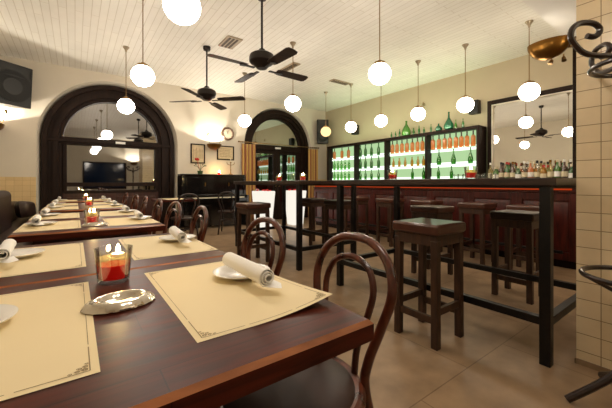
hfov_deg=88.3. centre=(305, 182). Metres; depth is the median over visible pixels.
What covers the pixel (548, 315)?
table
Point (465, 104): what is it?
globe pendant
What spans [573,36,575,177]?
post
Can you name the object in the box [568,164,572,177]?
bottle
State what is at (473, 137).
bottle
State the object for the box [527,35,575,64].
uplight
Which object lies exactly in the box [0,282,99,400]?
placemat
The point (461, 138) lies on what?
bottle
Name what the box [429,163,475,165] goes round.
shelf
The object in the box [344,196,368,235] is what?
bar stool
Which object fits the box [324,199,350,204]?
cushion
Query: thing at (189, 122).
wall
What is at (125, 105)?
globe pendant
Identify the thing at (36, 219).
rolled napkin
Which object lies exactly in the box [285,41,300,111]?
globe pendant
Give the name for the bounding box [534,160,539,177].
bottle
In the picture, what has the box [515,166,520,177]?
bottle
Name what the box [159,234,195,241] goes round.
plate
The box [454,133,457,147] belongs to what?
bottle
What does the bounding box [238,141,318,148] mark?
curtain rod
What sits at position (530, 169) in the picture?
bottle
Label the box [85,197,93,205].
glass
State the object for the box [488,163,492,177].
bottle
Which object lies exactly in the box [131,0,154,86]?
globe pendant
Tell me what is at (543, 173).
bottle
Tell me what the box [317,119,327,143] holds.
loudspeaker
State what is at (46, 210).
rolled napkin
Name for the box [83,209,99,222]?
glass
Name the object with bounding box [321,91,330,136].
globe pendant
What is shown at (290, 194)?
planter
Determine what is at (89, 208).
dining table
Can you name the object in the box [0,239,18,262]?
rolled napkin
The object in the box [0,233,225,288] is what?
dining table
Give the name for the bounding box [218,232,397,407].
bentwood chair
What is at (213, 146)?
bowl
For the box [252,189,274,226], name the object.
planter
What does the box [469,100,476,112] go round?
grille
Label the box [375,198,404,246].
bar stool
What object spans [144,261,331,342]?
placemat
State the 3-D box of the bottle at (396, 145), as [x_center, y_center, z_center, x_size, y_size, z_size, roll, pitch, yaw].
[2.147,-0.850,7.431,0.086,0.297,0.084,0,0,-36]
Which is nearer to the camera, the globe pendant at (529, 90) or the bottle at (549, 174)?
the globe pendant at (529, 90)
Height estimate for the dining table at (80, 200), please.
0.750 m
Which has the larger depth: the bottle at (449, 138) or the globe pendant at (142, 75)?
the bottle at (449, 138)
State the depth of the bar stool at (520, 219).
2.87 m
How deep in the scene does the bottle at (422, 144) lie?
6.86 m
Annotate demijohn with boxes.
[402,121,410,135]
[435,124,441,130]
[444,112,453,129]
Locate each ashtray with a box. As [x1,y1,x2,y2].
[80,289,155,315]
[82,222,108,226]
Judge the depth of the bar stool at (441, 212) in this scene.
3.59 m
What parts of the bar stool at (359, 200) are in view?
leg, leg, leg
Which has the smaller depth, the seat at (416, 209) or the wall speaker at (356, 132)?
the seat at (416, 209)
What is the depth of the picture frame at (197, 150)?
7.57 m
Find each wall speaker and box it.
[351,125,358,134]
[469,99,480,114]
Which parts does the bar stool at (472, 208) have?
leg, leg, leg, leg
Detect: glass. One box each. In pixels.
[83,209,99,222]
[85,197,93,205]
[94,244,132,285]
[387,170,397,178]
[464,166,477,178]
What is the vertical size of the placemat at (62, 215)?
0.001 m
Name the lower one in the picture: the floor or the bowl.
the floor
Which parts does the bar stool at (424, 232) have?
leg, leg, leg, leg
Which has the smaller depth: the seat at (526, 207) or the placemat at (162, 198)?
the seat at (526, 207)
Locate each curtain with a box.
[242,141,255,221]
[308,147,317,216]
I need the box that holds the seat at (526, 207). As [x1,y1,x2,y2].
[506,204,538,210]
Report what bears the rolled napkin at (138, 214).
on the plate at (130, 217)
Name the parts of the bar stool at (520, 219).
leg, leg, leg, leg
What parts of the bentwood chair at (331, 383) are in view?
seat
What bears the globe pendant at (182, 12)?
hanging from the ceiling
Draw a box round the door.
[245,110,307,218]
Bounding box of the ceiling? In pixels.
[0,0,561,111]
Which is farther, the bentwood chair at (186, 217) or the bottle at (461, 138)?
the bottle at (461, 138)
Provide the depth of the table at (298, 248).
4.28 m
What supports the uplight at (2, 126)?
attached to the wall at (189, 122)
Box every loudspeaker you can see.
[0,60,32,108]
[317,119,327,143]
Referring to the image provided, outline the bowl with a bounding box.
[207,143,221,149]
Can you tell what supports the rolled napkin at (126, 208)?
on the plate at (132, 210)
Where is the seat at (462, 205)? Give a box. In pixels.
[458,202,496,208]
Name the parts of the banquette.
backrest, backrest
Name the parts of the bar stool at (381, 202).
leg, leg, leg, leg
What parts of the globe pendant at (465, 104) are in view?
rod, globe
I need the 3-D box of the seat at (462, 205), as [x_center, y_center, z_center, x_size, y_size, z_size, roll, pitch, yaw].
[2.296,0.300,4.225,0.354,0.070,0.354,0,0,-34]
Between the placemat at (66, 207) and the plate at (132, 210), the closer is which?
the plate at (132, 210)
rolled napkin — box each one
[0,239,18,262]
[31,215,44,224]
[40,208,49,214]
[122,205,130,210]
[134,210,144,218]
[169,226,191,242]
[222,252,281,287]
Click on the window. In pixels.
(89, 146)
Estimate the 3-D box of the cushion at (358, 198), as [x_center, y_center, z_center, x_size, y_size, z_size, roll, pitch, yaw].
[0.965,0.300,6.040,0.354,0.070,0.354,0,0,-39]
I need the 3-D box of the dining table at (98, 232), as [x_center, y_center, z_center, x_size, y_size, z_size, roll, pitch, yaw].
[-1.586,0.675,2.349,0.840,0.750,0.775,0,0,-36]
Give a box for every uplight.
[0,109,7,129]
[207,133,221,149]
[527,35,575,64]
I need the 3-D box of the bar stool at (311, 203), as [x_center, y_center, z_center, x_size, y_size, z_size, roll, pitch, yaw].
[0.107,0.657,5.485,0.354,0.785,0.354,0,0,-36]
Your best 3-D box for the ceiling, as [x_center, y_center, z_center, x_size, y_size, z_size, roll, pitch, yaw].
[0.578,-2.350,3.524,8.300,0.200,11.600,0,0,-36]
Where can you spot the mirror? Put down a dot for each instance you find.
(519, 130)
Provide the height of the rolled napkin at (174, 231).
0.047 m
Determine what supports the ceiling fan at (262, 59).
hanging from the ceiling
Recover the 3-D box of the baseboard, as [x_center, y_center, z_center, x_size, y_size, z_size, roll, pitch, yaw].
[2.077,1.035,1.651,0.597,0.030,0.906,0,0,-36]
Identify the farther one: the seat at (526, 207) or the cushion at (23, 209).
the cushion at (23, 209)
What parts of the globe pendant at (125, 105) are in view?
globe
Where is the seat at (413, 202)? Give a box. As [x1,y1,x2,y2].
[410,200,442,204]
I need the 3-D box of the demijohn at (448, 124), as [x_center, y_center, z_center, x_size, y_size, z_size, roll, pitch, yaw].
[2.914,-1.265,6.427,0.190,0.367,0.186,0,0,-36]
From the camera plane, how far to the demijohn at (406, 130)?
7.19 m
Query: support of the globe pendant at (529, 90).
hanging from the ceiling
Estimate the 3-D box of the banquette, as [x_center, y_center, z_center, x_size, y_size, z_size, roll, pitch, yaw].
[-2.520,0.573,2.058,0.910,0.955,8.300,0,0,-36]
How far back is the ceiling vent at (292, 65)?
6.03 m
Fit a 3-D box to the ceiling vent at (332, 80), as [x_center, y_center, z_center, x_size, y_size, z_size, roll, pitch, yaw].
[0.756,-2.236,7.002,0.500,0.028,0.160,0,0,-36]
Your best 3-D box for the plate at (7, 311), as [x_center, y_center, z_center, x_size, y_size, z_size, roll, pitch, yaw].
[-0.702,0.288,0.636,0.180,0.020,0.180,0,0,-36]
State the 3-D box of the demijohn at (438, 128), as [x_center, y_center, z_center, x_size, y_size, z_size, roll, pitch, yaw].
[2.781,-1.163,6.607,0.143,0.164,0.139,0,0,-36]
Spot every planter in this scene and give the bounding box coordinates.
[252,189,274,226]
[286,189,305,224]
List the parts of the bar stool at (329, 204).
leg, leg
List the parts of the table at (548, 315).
leg, leg, rail, leg, rail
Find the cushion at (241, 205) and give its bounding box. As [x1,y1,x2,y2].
[236,202,270,208]
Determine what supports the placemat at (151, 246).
on the dining table at (107, 246)
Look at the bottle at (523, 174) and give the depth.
5.25 m
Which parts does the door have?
glass, fanlight glass, glass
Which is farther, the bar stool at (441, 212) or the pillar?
the bar stool at (441, 212)
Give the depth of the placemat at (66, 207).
3.69 m
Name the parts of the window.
fanlight glass, sash, panel, glass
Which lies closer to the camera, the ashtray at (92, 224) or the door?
the ashtray at (92, 224)
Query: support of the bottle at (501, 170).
on the countertop
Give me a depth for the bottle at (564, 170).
4.81 m
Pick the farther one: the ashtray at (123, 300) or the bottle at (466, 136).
the bottle at (466, 136)
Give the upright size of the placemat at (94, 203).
0.001 m
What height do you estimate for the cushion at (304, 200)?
0.070 m
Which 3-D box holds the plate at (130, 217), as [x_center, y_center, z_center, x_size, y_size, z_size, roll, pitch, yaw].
[-1.374,0.288,2.604,0.180,0.020,0.180,0,0,-36]
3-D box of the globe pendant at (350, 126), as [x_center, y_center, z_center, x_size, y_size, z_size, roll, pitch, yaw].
[1.021,-1.698,7.147,0.254,1.103,0.254,0,0,-36]
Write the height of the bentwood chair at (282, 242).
0.883 m
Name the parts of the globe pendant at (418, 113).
globe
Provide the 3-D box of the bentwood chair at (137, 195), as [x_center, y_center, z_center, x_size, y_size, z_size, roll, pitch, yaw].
[-2.749,0.611,4.620,0.510,0.883,0.440,0,0,-39]
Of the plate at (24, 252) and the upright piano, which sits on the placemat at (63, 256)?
the plate at (24, 252)
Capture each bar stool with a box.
[236,202,270,261]
[302,198,325,245]
[324,199,350,250]
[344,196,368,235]
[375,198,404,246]
[393,218,465,350]
[410,200,442,251]
[410,205,453,274]
[458,202,496,264]
[490,209,538,304]
[506,204,538,270]
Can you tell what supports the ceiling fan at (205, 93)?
hanging from the ceiling
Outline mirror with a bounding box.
[487,85,572,177]
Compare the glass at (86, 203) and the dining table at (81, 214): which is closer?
the dining table at (81, 214)
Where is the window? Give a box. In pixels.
[41,85,173,227]
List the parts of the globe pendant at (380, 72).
rod, globe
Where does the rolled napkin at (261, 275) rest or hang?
on the plate at (225, 272)
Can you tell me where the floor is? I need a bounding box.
[151,217,611,407]
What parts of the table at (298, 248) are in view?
leg, rail, leg, leg, rail, leg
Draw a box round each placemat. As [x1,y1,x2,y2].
[0,243,85,277]
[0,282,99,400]
[13,220,80,232]
[29,213,79,219]
[42,206,77,209]
[47,203,77,205]
[93,202,118,204]
[93,205,122,207]
[100,211,133,215]
[103,217,159,225]
[118,235,217,259]
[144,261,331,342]
[162,198,181,199]
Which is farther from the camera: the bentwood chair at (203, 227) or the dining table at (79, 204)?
the dining table at (79, 204)
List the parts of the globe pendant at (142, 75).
rod, globe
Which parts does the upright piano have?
panel, panel, panel, lid, key lid, panel, panel, panel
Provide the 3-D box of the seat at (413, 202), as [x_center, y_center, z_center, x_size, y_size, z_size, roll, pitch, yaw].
[1.852,0.300,4.830,0.354,0.070,0.354,0,0,-39]
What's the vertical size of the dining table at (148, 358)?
0.750 m
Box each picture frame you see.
[191,143,204,163]
[217,146,233,159]
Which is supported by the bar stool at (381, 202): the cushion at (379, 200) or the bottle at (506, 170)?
the cushion at (379, 200)
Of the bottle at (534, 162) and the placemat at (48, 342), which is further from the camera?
the bottle at (534, 162)
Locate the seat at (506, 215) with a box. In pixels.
[490,209,538,221]
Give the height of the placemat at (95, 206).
0.001 m
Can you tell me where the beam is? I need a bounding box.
[522,0,575,35]
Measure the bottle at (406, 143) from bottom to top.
0.297 m
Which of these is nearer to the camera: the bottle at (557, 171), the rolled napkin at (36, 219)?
the rolled napkin at (36, 219)
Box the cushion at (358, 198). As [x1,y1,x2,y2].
[344,196,368,200]
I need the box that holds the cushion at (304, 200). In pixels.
[302,198,325,202]
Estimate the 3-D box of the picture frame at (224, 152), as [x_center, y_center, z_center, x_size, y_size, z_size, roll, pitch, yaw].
[-2.034,-0.760,7.975,0.450,0.360,0.030,0,0,-36]
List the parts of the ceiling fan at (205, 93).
blade, blade, blade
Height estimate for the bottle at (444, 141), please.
0.297 m
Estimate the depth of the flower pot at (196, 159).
7.32 m
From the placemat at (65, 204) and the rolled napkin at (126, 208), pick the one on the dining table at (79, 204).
the placemat at (65, 204)
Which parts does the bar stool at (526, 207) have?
leg, leg, leg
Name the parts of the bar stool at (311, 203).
leg, leg, leg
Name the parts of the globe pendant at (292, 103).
globe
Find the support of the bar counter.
on the floor
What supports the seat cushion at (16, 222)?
on the banquette
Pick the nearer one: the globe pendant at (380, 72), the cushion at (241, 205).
the globe pendant at (380, 72)
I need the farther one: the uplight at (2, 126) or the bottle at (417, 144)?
the bottle at (417, 144)
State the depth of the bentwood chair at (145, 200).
4.04 m
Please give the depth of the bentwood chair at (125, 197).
5.59 m
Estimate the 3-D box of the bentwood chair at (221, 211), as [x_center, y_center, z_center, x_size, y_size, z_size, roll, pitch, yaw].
[-1.637,0.611,6.635,0.440,0.883,0.510,0,0,-8]
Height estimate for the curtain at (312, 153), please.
2.110 m
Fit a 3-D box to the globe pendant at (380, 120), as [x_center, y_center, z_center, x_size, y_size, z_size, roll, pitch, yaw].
[1.536,-1.698,6.446,0.254,1.103,0.254,0,0,-36]
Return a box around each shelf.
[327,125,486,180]
[427,146,475,150]
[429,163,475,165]
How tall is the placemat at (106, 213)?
0.001 m
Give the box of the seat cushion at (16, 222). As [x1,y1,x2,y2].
[0,216,32,245]
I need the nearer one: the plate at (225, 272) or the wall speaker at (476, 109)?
the plate at (225, 272)
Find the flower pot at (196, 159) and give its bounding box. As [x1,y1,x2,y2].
[194,158,205,173]
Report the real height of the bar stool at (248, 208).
0.785 m
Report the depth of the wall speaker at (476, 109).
6.09 m
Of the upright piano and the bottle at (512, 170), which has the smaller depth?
the bottle at (512, 170)
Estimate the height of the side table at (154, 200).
0.750 m
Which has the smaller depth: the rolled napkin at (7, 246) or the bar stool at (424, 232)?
the rolled napkin at (7, 246)
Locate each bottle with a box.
[395,141,398,152]
[400,140,403,152]
[405,139,408,151]
[410,139,413,151]
[415,138,419,150]
[420,137,424,150]
[431,136,434,149]
[437,135,440,148]
[437,150,440,164]
[442,134,446,148]
[448,134,451,147]
[451,149,455,163]
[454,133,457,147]
[459,132,463,146]
[465,131,468,146]
[468,147,472,162]
[471,131,475,145]
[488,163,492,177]
[493,167,498,177]
[499,162,503,177]
[504,162,509,177]
[510,162,514,177]
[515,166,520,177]
[521,161,526,177]
[528,161,532,177]
[533,161,537,177]
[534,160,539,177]
[540,165,546,177]
[547,160,553,177]
[554,159,560,177]
[561,159,567,177]
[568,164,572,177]
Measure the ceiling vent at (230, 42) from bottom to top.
0.028 m
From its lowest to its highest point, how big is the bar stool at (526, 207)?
0.785 m
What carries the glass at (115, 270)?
on the dining table at (148, 358)
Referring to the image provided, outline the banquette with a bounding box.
[0,190,32,245]
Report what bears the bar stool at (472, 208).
on the floor
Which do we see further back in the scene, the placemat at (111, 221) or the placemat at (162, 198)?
the placemat at (162, 198)
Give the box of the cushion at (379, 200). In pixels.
[375,198,404,202]
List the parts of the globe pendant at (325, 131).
globe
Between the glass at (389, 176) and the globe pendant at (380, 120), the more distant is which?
the globe pendant at (380, 120)
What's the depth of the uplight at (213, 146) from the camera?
7.51 m
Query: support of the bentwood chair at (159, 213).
on the floor
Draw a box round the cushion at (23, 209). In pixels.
[14,201,35,217]
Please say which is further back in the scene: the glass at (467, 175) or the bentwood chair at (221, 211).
the bentwood chair at (221, 211)
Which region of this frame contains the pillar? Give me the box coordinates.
[576,0,611,369]
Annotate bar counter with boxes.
[314,185,575,269]
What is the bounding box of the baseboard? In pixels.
[575,357,610,371]
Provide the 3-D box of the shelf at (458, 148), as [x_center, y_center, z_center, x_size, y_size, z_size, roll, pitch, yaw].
[2.947,-0.696,6.356,0.130,0.008,1.025,0,0,-36]
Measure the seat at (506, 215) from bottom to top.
0.070 m
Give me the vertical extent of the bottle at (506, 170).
0.315 m
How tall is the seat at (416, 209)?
0.070 m
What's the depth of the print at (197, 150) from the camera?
7.58 m
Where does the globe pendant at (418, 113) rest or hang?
hanging from the ceiling
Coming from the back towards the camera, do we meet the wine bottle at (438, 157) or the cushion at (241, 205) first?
the wine bottle at (438, 157)
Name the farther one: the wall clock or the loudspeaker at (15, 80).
the wall clock
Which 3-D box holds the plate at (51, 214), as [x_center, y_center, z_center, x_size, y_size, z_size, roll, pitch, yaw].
[-2.331,0.288,2.857,0.180,0.020,0.180,0,0,-36]
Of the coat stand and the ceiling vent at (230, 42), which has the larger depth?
the ceiling vent at (230, 42)
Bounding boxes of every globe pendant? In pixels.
[117,46,134,113]
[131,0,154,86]
[163,0,200,24]
[238,72,250,126]
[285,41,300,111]
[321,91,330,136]
[345,83,356,132]
[369,0,390,84]
[375,113,386,126]
[411,60,425,120]
[457,43,473,112]
[518,20,539,100]
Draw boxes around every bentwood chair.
[122,192,127,204]
[130,194,138,209]
[140,196,147,214]
[148,198,162,234]
[163,201,181,232]
[171,193,199,237]
[189,205,207,241]
[217,191,234,234]
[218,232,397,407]
[241,217,285,275]
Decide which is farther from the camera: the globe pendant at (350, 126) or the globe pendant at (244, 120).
the globe pendant at (350, 126)
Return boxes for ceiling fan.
[170,45,245,109]
[206,0,307,82]
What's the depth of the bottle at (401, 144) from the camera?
7.28 m
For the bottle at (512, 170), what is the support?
on the countertop
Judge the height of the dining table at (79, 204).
0.750 m
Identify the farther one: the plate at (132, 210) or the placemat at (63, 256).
the plate at (132, 210)
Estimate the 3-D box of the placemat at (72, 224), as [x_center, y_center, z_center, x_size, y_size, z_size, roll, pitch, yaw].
[-1.796,0.299,2.221,0.335,0.001,0.565,0,0,-36]
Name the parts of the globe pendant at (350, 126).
globe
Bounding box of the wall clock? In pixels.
[221,127,233,140]
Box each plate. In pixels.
[0,304,17,322]
[10,248,44,258]
[25,221,57,225]
[36,213,60,215]
[117,209,135,211]
[127,216,151,219]
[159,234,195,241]
[213,263,269,279]
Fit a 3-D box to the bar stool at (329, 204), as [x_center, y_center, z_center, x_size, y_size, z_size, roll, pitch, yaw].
[0.521,0.657,4.921,0.354,0.785,0.354,0,0,-36]
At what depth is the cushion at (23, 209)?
4.37 m
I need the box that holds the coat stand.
[564,20,611,402]
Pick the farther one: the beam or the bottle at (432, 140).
the bottle at (432, 140)
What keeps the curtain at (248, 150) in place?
hanging from the curtain rod
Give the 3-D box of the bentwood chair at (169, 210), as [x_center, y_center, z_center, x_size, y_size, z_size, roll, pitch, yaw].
[-1.400,0.611,2.797,0.510,0.883,0.440,0,0,-41]
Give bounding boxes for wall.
[0,55,325,215]
[326,47,572,180]
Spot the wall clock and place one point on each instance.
(227, 133)
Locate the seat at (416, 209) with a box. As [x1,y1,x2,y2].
[410,205,453,213]
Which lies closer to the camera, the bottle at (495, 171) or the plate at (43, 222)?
the plate at (43, 222)
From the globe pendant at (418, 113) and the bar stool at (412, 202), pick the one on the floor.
the bar stool at (412, 202)
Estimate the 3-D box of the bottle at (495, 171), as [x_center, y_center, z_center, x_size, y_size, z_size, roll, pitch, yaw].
[3.392,-0.170,5.626,0.091,0.240,0.091,0,0,-36]
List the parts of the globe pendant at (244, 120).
globe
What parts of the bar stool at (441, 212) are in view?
leg, leg, leg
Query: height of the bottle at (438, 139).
0.297 m
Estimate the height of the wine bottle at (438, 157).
0.305 m
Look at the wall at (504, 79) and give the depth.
6.76 m
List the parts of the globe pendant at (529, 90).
globe, rod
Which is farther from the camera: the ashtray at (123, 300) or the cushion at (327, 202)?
the cushion at (327, 202)
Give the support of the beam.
attached to the ceiling
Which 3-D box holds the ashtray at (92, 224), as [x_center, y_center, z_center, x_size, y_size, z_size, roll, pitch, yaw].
[-1.480,0.290,2.213,0.162,0.020,0.121,0,0,-42]
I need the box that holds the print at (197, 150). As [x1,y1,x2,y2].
[192,145,203,161]
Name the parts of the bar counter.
panel frame, raised panel, panel frame, raised panel, panel frame, raised panel, panel frame, raised panel, raised panel, panel frame, foot rail, moulding, raised panel, panel frame, raised panel, panel frame, raised panel, panel frame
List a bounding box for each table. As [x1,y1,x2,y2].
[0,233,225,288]
[0,257,373,407]
[7,216,165,244]
[27,211,144,221]
[39,205,123,213]
[51,199,112,202]
[67,202,107,205]
[151,198,196,225]
[234,180,355,270]
[334,178,575,367]
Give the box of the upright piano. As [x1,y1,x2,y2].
[177,174,248,230]
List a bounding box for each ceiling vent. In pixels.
[218,35,242,48]
[280,62,300,70]
[329,79,350,85]

